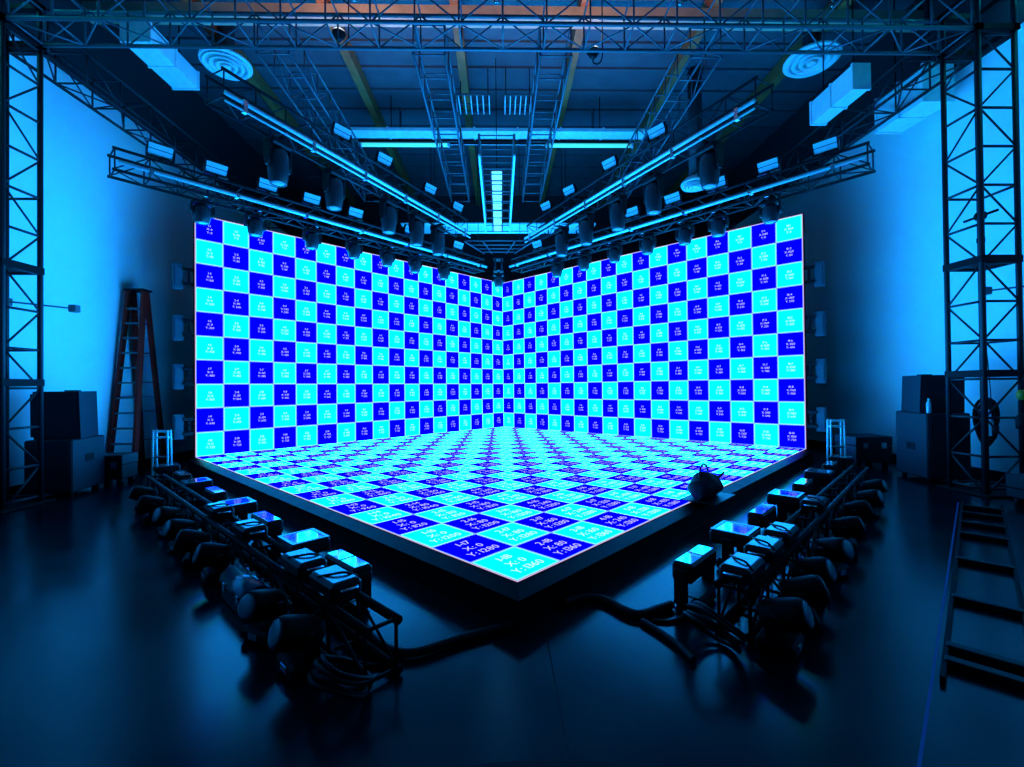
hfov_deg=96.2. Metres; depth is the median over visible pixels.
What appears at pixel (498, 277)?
light
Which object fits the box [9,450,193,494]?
trim
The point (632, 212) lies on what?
light
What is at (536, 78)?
roof truss
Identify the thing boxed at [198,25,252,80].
ceiling vent
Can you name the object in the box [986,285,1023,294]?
wall arm
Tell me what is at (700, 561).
light
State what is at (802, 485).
light
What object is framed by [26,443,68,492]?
grille
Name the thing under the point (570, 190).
light
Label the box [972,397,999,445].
cable coil
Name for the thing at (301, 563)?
power distributor
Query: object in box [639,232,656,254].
light
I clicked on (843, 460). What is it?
panel light
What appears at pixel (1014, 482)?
flight case
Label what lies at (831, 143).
light
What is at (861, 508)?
light
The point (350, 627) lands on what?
truss
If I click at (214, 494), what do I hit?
light
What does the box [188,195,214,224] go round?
light
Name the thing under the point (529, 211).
wall
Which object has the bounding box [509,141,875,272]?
lighting truss
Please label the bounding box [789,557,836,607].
light
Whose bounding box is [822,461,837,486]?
light
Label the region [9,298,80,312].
wall lamp
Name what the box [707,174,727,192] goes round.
light
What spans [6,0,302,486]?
wall
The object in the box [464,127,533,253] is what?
grid
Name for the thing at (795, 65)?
ceiling vent
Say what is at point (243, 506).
panel light
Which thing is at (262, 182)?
light
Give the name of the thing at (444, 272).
light
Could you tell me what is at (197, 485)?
panel light
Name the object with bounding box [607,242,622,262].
light
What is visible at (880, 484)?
light
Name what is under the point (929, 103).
air duct
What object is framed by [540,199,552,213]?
light
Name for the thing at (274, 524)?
light
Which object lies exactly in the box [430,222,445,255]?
light
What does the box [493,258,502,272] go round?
block
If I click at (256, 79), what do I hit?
ceiling beam
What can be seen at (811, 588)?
light
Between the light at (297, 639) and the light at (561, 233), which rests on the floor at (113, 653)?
the light at (297, 639)
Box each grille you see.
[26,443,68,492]
[30,394,76,436]
[922,377,963,409]
[930,416,969,477]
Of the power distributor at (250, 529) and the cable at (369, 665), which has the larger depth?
the power distributor at (250, 529)
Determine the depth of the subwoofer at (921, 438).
7.45 m
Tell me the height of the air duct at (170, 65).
1.310 m
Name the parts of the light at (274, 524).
len panel, len panel, yoke arm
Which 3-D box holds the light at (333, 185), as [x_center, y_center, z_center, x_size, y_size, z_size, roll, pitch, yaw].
[-3.417,-3.757,8.820,0.429,0.822,0.419,0,-1,-21]
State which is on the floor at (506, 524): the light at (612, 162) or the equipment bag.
the equipment bag
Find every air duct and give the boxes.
[119,22,199,89]
[346,97,646,139]
[358,111,633,145]
[809,0,870,125]
[874,0,954,133]
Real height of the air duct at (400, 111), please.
0.912 m
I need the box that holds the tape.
[917,502,958,766]
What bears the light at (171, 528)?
on the floor at (113, 653)
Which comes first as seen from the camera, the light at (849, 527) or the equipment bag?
the light at (849, 527)
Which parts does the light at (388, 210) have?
yoke arm, yoke arm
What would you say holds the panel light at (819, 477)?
on the floor at (113, 653)
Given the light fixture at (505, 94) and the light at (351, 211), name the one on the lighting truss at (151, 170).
the light at (351, 211)
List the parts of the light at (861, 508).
yoke arm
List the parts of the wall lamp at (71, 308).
arm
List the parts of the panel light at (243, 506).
len panel, yoke arm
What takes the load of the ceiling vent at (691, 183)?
in the ceiling
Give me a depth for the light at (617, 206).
10.02 m
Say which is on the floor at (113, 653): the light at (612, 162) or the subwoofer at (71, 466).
the subwoofer at (71, 466)
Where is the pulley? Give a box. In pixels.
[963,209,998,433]
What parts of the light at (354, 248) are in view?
yoke arm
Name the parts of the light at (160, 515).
yoke arm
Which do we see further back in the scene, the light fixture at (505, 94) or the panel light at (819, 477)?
the light fixture at (505, 94)
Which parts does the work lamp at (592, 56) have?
lamp shade, stem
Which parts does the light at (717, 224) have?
yoke arm, yoke arm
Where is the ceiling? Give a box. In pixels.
[101,0,914,195]
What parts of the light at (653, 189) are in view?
yoke arm, yoke arm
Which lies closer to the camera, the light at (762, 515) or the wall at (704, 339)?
the light at (762, 515)
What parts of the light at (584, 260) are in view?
yoke arm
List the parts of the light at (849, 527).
yoke arm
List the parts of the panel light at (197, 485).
len panel, yoke arm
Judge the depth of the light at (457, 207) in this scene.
12.38 m
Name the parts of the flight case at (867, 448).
lid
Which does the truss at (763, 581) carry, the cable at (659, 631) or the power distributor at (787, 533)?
the power distributor at (787, 533)
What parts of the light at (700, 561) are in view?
yoke arm, len panel, len panel, yoke arm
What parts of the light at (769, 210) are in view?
yoke arm, yoke arm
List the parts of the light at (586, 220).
yoke arm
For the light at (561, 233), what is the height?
0.822 m
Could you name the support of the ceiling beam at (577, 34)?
attached to the ceiling
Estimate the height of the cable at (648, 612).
0.060 m
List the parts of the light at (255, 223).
yoke arm, yoke arm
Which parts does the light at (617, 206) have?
yoke arm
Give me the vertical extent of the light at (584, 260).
0.470 m
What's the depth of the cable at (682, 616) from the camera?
3.13 m
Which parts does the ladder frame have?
rail, rail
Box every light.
[129,486,156,512]
[136,495,165,524]
[145,140,174,163]
[152,506,185,538]
[153,462,180,486]
[162,519,198,554]
[173,529,211,570]
[174,470,191,497]
[180,477,212,506]
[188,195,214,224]
[192,542,233,586]
[203,159,228,179]
[204,486,227,520]
[218,497,257,535]
[219,564,270,611]
[236,589,288,647]
[243,210,266,236]
[251,511,282,556]
[257,176,278,194]
[263,132,292,186]
[267,614,327,684]
[277,528,330,582]
[301,191,320,207]
[302,226,321,249]
[322,163,345,210]
[324,549,371,614]
[330,121,351,144]
[345,237,362,259]
[346,206,363,220]
[357,107,635,147]
[374,150,392,169]
[379,194,397,234]
[379,246,394,266]
[403,224,409,235]
[408,210,424,246]
[408,254,422,273]
[422,182,436,197]
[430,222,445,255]
[437,262,450,279]
[450,200,462,214]
[451,240,463,251]
[492,270,504,287]
[532,239,543,250]
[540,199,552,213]
[550,259,563,277]
[554,225,568,256]
[563,183,576,198]
[576,226,579,235]
[577,251,591,270]
[578,209,594,245]
[602,155,618,173]
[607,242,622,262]
[608,191,626,231]
[625,205,640,219]
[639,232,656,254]
[643,170,664,215]
[647,121,667,143]
[664,190,681,207]
[672,545,715,608]
[675,221,694,245]
[696,137,722,189]
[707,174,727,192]
[707,211,728,237]
[709,520,760,568]
[747,503,776,534]
[755,597,813,662]
[757,156,780,176]
[758,195,782,224]
[767,489,805,524]
[778,575,830,634]
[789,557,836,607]
[792,478,812,511]
[804,468,834,496]
[811,537,854,577]
[812,135,839,158]
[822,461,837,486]
[828,454,853,477]
[829,516,865,554]
[840,500,872,531]
[854,489,884,518]
[860,479,888,492]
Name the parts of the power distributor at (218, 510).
display panel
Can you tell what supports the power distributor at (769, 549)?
on the truss at (763, 581)
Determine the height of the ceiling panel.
2.670 m
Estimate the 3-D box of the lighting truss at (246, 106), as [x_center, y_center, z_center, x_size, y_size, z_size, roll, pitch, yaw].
[-2.877,-4.338,9.861,0.529,0.554,6.894,-1,-1,26]
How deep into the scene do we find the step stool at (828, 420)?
8.67 m
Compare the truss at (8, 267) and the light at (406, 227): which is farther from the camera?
the light at (406, 227)
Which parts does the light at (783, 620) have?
yoke arm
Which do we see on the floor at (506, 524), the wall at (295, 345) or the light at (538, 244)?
the wall at (295, 345)
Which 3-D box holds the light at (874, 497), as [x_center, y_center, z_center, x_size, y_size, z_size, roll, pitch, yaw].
[4.358,1.448,5.599,0.269,0.344,0.296,0,-1,-32]
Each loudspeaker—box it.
[30,390,97,439]
[901,374,964,412]
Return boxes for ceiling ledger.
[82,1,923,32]
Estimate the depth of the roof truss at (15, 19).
6.77 m
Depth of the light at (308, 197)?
10.16 m
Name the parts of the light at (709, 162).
yoke arm, yoke arm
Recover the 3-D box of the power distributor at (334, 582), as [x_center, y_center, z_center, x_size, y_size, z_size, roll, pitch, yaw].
[-1.122,1.248,2.912,0.419,0.127,0.200,-1,-1,44]
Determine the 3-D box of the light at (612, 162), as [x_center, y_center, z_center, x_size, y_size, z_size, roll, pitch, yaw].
[2.159,-4.811,10.094,0.160,0.286,0.408,0,-1,-37]
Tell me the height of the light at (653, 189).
0.822 m
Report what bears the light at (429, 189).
on the lighting truss at (246, 106)
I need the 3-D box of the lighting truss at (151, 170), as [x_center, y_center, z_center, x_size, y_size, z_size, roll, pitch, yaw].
[-3.847,-3.720,11.110,0.557,0.414,8.957,-1,-1,40]
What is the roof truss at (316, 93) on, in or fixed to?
attached to the roof truss at (15, 19)
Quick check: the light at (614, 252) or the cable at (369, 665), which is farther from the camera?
the light at (614, 252)
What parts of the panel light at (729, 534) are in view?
yoke arm, len panel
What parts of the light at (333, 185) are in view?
yoke arm, yoke arm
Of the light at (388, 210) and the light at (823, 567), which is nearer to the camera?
the light at (823, 567)
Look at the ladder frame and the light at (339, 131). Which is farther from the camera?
the light at (339, 131)
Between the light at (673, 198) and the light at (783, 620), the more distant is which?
the light at (673, 198)
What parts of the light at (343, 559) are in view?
len panel, len panel, yoke arm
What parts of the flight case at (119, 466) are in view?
lid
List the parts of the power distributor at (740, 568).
handle, display panel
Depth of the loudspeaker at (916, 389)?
7.54 m
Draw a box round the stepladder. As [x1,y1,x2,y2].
[107,288,165,473]
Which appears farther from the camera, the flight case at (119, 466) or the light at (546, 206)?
the light at (546, 206)
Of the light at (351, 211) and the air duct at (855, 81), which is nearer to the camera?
the air duct at (855, 81)
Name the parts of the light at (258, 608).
display panel, yoke arm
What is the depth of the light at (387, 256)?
11.79 m
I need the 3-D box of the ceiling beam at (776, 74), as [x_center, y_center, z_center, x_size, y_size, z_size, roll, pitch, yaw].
[6.341,-7.362,9.304,0.180,0.310,18.200,-1,-1,-1]
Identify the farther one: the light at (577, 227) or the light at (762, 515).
the light at (577, 227)
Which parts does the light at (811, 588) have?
yoke arm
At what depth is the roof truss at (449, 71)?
8.69 m
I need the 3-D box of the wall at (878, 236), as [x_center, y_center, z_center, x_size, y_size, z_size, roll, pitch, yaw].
[8.166,-2.998,7.809,0.230,9.200,21.200,-1,-1,-1]
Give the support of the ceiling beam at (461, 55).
attached to the ceiling
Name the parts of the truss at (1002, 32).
frame, plate, frame, joint frame, joint frame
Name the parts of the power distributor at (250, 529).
display panel, handle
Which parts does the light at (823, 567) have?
yoke arm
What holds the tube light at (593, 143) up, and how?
hanging from the ceiling
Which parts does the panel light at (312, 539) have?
len panel, yoke arm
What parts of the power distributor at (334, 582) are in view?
display panel, handle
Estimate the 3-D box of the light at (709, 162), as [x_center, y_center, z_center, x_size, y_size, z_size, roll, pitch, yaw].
[3.450,-3.831,8.022,0.409,0.822,0.448,-1,-1,10]
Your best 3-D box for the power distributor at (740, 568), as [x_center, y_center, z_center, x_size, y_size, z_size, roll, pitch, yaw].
[1.540,1.223,3.072,0.200,0.127,0.419,-1,-1,44]
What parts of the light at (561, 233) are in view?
yoke arm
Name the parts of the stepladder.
rail, rail, rail, rail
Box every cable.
[341,655,384,667]
[367,621,522,657]
[563,594,674,618]
[640,618,696,663]
[653,614,684,622]
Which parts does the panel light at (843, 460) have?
yoke arm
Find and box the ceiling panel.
[401,147,595,233]
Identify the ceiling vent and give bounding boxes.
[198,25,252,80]
[681,67,702,191]
[782,31,842,77]
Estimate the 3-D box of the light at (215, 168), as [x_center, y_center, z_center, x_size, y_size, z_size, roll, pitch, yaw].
[-5.649,-4.076,8.769,0.160,0.286,0.408,-1,-1,40]
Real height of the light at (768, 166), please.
0.286 m
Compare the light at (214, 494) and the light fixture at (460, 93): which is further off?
the light fixture at (460, 93)
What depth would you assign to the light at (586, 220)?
11.04 m
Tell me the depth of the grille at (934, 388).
7.51 m
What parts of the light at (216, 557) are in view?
yoke arm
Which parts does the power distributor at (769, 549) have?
handle, display panel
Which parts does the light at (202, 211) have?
yoke arm, yoke arm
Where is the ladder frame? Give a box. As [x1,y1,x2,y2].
[939,500,1023,690]
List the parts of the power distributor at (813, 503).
display panel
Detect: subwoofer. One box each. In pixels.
[24,435,104,495]
[896,411,970,481]
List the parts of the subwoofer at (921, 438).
handle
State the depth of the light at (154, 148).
8.07 m
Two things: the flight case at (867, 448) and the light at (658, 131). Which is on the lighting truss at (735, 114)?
the light at (658, 131)
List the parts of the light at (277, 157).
yoke arm, yoke arm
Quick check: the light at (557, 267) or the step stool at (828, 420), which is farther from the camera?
the light at (557, 267)
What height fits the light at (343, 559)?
0.362 m
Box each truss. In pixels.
[0,0,55,513]
[4,0,975,55]
[10,21,283,228]
[107,145,486,273]
[146,474,402,691]
[204,66,470,237]
[255,23,382,201]
[412,25,469,201]
[467,133,527,232]
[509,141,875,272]
[522,26,572,201]
[524,76,774,242]
[607,28,722,201]
[713,465,869,643]
[716,30,971,227]
[936,0,1023,497]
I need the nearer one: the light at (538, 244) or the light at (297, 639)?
the light at (297, 639)
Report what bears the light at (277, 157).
hanging from the lighting truss at (246, 106)
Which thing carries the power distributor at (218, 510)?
on the truss at (350, 627)
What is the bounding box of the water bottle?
[926,398,931,412]
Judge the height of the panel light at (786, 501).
0.354 m
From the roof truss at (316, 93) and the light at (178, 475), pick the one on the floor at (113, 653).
the light at (178, 475)
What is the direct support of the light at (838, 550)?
on the floor at (113, 653)
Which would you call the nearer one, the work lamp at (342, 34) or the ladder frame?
the ladder frame
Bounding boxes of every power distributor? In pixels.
[204,501,234,519]
[232,518,267,540]
[281,548,326,578]
[309,565,360,601]
[719,552,764,585]
[743,535,783,563]
[762,522,798,546]
[800,495,828,512]
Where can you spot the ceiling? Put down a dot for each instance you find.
(625, 84)
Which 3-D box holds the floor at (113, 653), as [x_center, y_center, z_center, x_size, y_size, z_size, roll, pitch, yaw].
[0.131,1.779,7.559,16.400,0.200,21.600,-1,-1,-1]
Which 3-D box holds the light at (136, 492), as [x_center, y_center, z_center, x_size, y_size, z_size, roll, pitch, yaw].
[-4.996,1.545,6.215,0.296,0.344,0.269,0,-1,-34]
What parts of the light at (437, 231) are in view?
yoke arm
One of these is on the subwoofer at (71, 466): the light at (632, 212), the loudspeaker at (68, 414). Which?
the loudspeaker at (68, 414)
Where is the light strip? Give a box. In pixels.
[490,58,503,230]
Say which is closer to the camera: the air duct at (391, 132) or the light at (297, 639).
the light at (297, 639)
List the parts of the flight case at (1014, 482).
lid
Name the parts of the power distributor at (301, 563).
display panel, handle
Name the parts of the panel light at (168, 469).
len panel, yoke arm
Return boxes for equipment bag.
[679,463,735,505]
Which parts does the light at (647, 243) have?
yoke arm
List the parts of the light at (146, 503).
yoke arm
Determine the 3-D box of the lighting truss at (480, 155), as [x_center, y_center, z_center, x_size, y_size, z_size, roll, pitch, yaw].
[-0.346,-4.378,10.566,1.700,0.430,4.211,-1,-1,-1]
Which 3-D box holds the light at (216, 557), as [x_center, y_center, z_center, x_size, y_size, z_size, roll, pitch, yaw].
[-2.520,1.500,3.879,0.296,0.344,0.269,0,-1,-41]
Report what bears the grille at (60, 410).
attached to the loudspeaker at (68, 414)
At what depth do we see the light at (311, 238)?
10.27 m
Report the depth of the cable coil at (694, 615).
2.69 m
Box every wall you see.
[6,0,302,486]
[171,218,503,457]
[303,197,704,282]
[502,213,827,449]
[705,0,1023,472]
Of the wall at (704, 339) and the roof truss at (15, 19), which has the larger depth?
the wall at (704, 339)
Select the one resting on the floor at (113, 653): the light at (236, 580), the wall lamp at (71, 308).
the light at (236, 580)
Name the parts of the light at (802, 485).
yoke arm, len panel, len panel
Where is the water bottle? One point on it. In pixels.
(928, 403)
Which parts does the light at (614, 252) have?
yoke arm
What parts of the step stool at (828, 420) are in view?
frame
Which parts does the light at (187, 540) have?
yoke arm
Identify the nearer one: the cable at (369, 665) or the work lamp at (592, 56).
the cable at (369, 665)
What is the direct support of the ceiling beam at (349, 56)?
attached to the ceiling
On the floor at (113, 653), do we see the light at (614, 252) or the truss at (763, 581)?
the truss at (763, 581)
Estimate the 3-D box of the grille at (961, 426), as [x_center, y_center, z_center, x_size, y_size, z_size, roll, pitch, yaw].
[7.050,1.020,7.395,0.540,0.980,0.012,-1,-1,10]
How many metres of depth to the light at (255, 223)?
9.35 m
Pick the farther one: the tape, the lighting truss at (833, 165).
the lighting truss at (833, 165)
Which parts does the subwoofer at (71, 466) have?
handle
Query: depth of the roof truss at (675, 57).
8.48 m
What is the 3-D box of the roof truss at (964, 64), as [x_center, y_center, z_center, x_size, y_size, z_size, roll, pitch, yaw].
[6.849,-5.266,10.948,0.552,0.552,7.515,-1,-1,-1]
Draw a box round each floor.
[0,445,1023,766]
[188,427,812,631]
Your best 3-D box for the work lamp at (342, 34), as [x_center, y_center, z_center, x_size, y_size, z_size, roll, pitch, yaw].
[-2.678,-6.322,7.106,0.232,2.233,0.208,-1,-1,37]
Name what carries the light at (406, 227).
on the lighting truss at (151, 170)
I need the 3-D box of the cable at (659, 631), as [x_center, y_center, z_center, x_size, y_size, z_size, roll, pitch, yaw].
[0.981,1.608,2.894,0.065,0.040,0.493,0,-1,-21]
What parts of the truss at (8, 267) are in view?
joint frame, joint frame, frame, frame, plate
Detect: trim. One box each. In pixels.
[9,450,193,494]
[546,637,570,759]
[808,439,1010,480]
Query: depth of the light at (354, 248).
11.07 m
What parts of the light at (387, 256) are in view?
yoke arm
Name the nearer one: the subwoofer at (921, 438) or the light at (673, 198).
the subwoofer at (921, 438)
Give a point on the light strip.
(494, 177)
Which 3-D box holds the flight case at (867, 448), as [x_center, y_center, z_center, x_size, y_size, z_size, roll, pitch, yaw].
[6.988,1.326,9.135,0.728,0.600,0.576,-1,-1,-1]
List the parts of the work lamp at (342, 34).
lamp shade, stem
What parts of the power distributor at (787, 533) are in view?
display panel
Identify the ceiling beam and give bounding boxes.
[181,0,354,205]
[315,0,417,201]
[449,0,480,205]
[539,0,591,205]
[601,0,722,204]
[662,0,853,205]
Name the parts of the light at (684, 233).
yoke arm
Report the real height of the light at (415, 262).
0.470 m
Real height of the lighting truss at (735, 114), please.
0.554 m
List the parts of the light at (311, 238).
yoke arm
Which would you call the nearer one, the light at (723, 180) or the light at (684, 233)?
the light at (723, 180)
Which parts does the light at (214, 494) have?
len panel, len panel, yoke arm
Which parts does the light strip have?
rail, square panel, square panel, square panel, square panel, square panel, square panel, square panel, square panel, rail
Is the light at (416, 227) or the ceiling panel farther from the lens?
the ceiling panel
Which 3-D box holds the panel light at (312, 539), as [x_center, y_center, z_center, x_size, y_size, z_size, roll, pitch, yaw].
[-1.790,1.488,3.947,0.404,0.354,0.330,-1,-1,44]
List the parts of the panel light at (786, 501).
yoke arm, len panel, yoke arm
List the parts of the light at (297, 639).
display panel, yoke arm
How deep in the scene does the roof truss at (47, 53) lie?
8.42 m
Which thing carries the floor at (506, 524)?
on the floor at (113, 653)
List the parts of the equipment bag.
handle, board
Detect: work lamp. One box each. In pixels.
[332,0,348,45]
[587,0,602,64]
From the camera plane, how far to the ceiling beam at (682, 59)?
11.01 m
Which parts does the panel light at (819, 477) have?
yoke arm, len panel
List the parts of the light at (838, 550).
yoke arm, display panel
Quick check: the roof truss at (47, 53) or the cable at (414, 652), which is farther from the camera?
the roof truss at (47, 53)
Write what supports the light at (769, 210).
hanging from the lighting truss at (833, 165)
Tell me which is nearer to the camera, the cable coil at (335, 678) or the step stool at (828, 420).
the cable coil at (335, 678)
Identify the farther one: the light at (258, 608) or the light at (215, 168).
the light at (215, 168)
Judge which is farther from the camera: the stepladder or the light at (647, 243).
the light at (647, 243)
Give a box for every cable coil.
[307,654,372,699]
[683,600,746,653]
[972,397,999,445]
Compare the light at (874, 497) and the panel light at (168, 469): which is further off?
the panel light at (168, 469)
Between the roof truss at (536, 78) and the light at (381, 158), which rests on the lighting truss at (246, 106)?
the light at (381, 158)
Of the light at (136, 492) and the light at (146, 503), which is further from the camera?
the light at (136, 492)
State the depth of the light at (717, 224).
9.65 m
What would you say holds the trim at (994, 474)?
attached to the wall at (878, 236)
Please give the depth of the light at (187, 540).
4.15 m
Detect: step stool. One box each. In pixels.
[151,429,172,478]
[827,419,846,468]
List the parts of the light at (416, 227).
yoke arm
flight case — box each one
[104,452,137,484]
[835,433,892,466]
[1005,473,1023,505]
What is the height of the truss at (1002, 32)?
7.328 m
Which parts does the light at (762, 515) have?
yoke arm, len panel, len panel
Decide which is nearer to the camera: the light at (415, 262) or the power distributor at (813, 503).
the power distributor at (813, 503)
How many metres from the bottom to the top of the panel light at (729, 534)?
0.354 m

